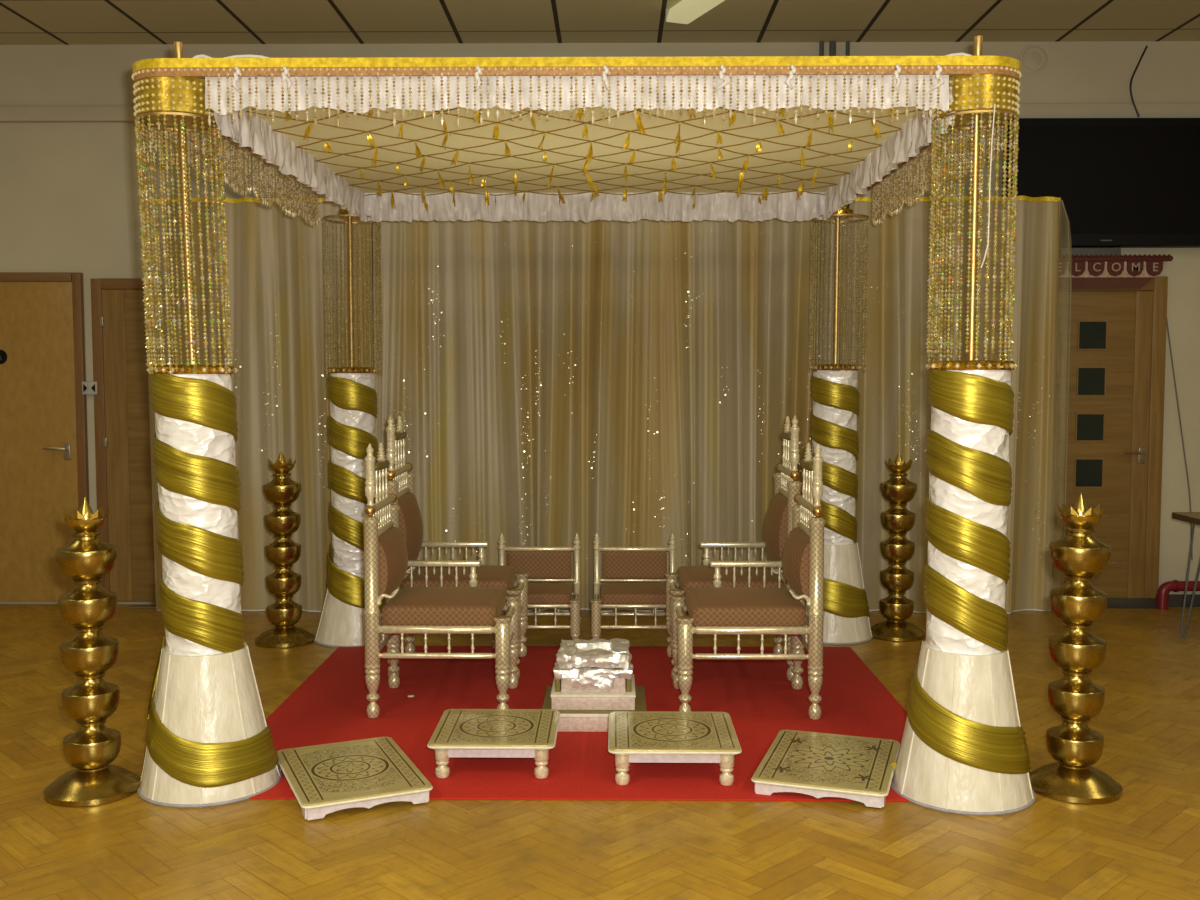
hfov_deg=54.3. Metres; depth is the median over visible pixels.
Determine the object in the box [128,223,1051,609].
stand
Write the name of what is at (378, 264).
curtain
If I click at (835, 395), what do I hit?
pillar
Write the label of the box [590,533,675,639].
chair
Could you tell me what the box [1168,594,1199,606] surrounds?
baseboard
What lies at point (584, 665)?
fire pit
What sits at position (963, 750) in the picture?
pillar
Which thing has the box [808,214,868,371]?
curtain
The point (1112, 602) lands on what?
baseboard
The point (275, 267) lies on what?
curtain
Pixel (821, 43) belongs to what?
conduit pipe
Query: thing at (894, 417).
curtain
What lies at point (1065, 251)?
wall box
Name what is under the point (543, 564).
chair
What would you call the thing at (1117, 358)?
door
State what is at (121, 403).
door
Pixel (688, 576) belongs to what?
seat cushion
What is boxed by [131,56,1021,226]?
canopy
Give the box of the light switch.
[82,382,97,394]
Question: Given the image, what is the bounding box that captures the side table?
[1172,512,1199,636]
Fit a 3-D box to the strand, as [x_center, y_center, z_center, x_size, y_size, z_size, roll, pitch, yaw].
[1.242,-0.844,3.745,0.037,0.519,0.004,0,4,1]
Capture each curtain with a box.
[134,112,233,374]
[144,197,372,611]
[323,214,382,376]
[373,218,835,611]
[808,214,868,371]
[840,196,1071,613]
[926,110,1019,361]
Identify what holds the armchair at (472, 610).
on the carpet
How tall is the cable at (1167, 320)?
1.705 m
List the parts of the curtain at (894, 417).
hem cord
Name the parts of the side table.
leg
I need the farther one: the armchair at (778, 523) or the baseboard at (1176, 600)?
the baseboard at (1176, 600)
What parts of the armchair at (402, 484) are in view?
post, crest rail, rail, post, armrest, arm post, leg, seat rail, leg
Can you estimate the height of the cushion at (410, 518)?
0.363 m
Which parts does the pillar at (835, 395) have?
gold sash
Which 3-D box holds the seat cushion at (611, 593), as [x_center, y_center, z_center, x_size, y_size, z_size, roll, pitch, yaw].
[0.187,0.760,6.221,0.367,0.066,0.342,0,4,1]
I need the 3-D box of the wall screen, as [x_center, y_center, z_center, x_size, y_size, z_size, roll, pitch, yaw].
[3.588,-1.600,7.024,2.300,0.754,0.124,0,4,1]
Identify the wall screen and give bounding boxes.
[1002,118,1199,247]
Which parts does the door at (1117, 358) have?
pane, pane, pane, pane, handle, frame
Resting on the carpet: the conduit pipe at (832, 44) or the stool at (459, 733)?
the stool at (459, 733)
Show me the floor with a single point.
(1143, 844)
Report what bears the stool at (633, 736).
on the carpet
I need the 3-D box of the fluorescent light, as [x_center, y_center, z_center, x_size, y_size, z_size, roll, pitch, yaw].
[0.697,-2.338,5.736,0.132,0.071,1.524,-1,4,-21]
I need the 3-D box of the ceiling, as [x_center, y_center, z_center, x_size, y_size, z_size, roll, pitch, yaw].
[0.113,-2.122,1.022,12.600,0.100,12.313,0,4,1]
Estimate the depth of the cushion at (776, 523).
5.51 m
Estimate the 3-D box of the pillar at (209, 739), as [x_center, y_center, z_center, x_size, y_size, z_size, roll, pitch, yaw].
[-1.366,-0.102,4.026,0.481,2.551,0.481,-1,4,-11]
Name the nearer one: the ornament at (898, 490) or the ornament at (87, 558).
the ornament at (87, 558)
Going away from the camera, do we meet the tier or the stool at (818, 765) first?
the stool at (818, 765)
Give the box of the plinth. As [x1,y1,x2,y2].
[542,686,646,731]
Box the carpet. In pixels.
[249,646,908,801]
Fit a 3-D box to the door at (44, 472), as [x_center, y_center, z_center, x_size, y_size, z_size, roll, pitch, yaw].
[-3.663,-0.060,7.215,0.970,2.056,0.098,0,4,1]
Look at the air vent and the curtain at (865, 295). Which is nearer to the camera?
the curtain at (865, 295)
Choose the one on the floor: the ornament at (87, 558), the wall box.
the ornament at (87, 558)
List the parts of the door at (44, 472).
handle, frame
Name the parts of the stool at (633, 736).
leg, leg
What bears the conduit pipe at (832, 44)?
attached to the wall
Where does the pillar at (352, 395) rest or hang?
on the floor
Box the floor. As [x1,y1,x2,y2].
[0,604,1199,899]
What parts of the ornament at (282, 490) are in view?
pot, crown, pot, pot, pot, pot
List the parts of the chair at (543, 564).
leg, post, rail, panel, seat rail, rail, leg, post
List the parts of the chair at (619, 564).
leg, post, rail, seat rail, rail, panel, post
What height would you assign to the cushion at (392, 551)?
0.268 m
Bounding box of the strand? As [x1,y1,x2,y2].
[981,104,995,267]
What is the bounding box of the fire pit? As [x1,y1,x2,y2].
[555,638,632,692]
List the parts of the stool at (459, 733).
leg, leg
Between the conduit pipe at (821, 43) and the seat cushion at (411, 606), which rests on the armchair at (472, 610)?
the seat cushion at (411, 606)
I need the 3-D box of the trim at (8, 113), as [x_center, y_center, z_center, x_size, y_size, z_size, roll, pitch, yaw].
[0.180,-2.044,7.070,12.600,0.102,0.050,0,4,1]
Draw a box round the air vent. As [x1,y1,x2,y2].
[1019,45,1047,73]
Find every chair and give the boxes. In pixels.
[492,533,580,648]
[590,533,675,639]
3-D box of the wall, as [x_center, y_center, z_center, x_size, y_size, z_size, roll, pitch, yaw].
[0.181,-0.751,7.253,12.600,3.432,0.150,0,4,1]
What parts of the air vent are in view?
vent plate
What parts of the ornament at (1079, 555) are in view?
pot, pot, pot, pot, pot, crown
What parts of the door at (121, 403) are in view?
frame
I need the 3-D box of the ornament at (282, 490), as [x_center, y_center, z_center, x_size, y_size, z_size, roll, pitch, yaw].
[-1.693,0.518,6.252,0.310,1.027,0.310,0,4,1]
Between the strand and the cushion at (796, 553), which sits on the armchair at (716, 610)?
the cushion at (796, 553)
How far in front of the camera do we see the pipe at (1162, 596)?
7.14 m
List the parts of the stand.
plate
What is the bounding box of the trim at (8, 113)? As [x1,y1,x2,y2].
[0,102,1199,122]
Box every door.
[0,272,88,601]
[91,278,155,601]
[1052,276,1167,597]
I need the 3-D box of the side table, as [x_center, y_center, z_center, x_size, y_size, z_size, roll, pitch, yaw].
[3.738,0.702,6.117,1.200,0.681,0.650,0,4,1]
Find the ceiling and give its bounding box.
[0,0,1199,44]
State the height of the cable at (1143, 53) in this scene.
0.421 m
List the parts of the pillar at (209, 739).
gold sash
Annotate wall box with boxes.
[1059,248,1120,255]
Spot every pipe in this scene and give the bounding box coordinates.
[819,41,823,55]
[829,40,835,55]
[846,41,849,55]
[1156,580,1199,609]
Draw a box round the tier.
[551,674,635,709]
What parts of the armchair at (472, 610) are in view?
post, crest rail, rail, post, seat rail, armrest, arm post, leg, seat rail, leg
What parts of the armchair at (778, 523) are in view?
leg, seat rail, leg, arm post, armrest, post, rail, crest rail, post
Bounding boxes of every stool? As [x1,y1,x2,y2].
[277,737,432,819]
[427,709,559,778]
[608,711,741,785]
[751,730,899,807]
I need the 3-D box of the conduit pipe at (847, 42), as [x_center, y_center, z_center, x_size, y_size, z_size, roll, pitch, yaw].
[1.490,-2.277,7.050,0.060,0.361,0.032,0,4,1]
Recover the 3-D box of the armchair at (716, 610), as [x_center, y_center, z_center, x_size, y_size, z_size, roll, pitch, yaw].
[0.622,0.530,5.048,0.610,1.142,0.540,0,4,1]
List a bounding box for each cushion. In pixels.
[378,527,407,599]
[382,587,505,625]
[398,492,422,569]
[401,565,515,594]
[512,583,572,603]
[600,583,665,603]
[678,565,784,594]
[685,587,805,626]
[764,493,787,569]
[782,527,809,598]
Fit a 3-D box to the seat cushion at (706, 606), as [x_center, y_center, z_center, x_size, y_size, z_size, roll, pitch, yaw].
[0.619,0.669,5.053,0.478,0.100,0.481,0,4,1]
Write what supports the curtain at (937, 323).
hanging from the canopy
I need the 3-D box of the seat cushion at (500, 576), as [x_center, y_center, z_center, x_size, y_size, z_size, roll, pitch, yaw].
[-0.677,0.629,5.672,0.506,0.100,0.469,0,4,1]
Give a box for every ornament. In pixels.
[44,497,140,806]
[255,451,314,647]
[871,453,924,641]
[1029,493,1122,803]
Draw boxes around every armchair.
[362,443,520,718]
[384,415,528,678]
[665,416,801,680]
[671,443,825,719]
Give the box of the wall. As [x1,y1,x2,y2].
[0,41,1199,603]
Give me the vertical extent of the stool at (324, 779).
0.055 m
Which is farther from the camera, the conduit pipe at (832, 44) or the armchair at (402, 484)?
the conduit pipe at (832, 44)
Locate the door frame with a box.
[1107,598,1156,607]
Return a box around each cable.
[1129,46,1147,116]
[1167,320,1192,559]
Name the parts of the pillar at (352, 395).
gold sash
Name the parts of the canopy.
gold trim, frame rail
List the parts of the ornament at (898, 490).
pot, pot, pot, pot, pot, crown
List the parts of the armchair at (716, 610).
leg, seat rail, leg, arm post, armrest, seat rail, post, rail, crest rail, post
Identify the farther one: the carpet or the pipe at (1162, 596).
the pipe at (1162, 596)
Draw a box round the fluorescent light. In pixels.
[665,0,724,24]
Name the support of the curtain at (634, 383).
hanging from the stand
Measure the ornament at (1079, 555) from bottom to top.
1.029 m
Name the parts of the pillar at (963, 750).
gold sash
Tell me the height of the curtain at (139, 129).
0.854 m
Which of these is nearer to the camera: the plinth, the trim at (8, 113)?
the plinth
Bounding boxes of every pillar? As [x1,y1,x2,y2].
[137,41,281,807]
[314,216,385,647]
[805,218,872,644]
[891,35,1035,815]
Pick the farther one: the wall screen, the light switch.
the light switch
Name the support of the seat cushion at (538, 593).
on the chair at (543, 564)

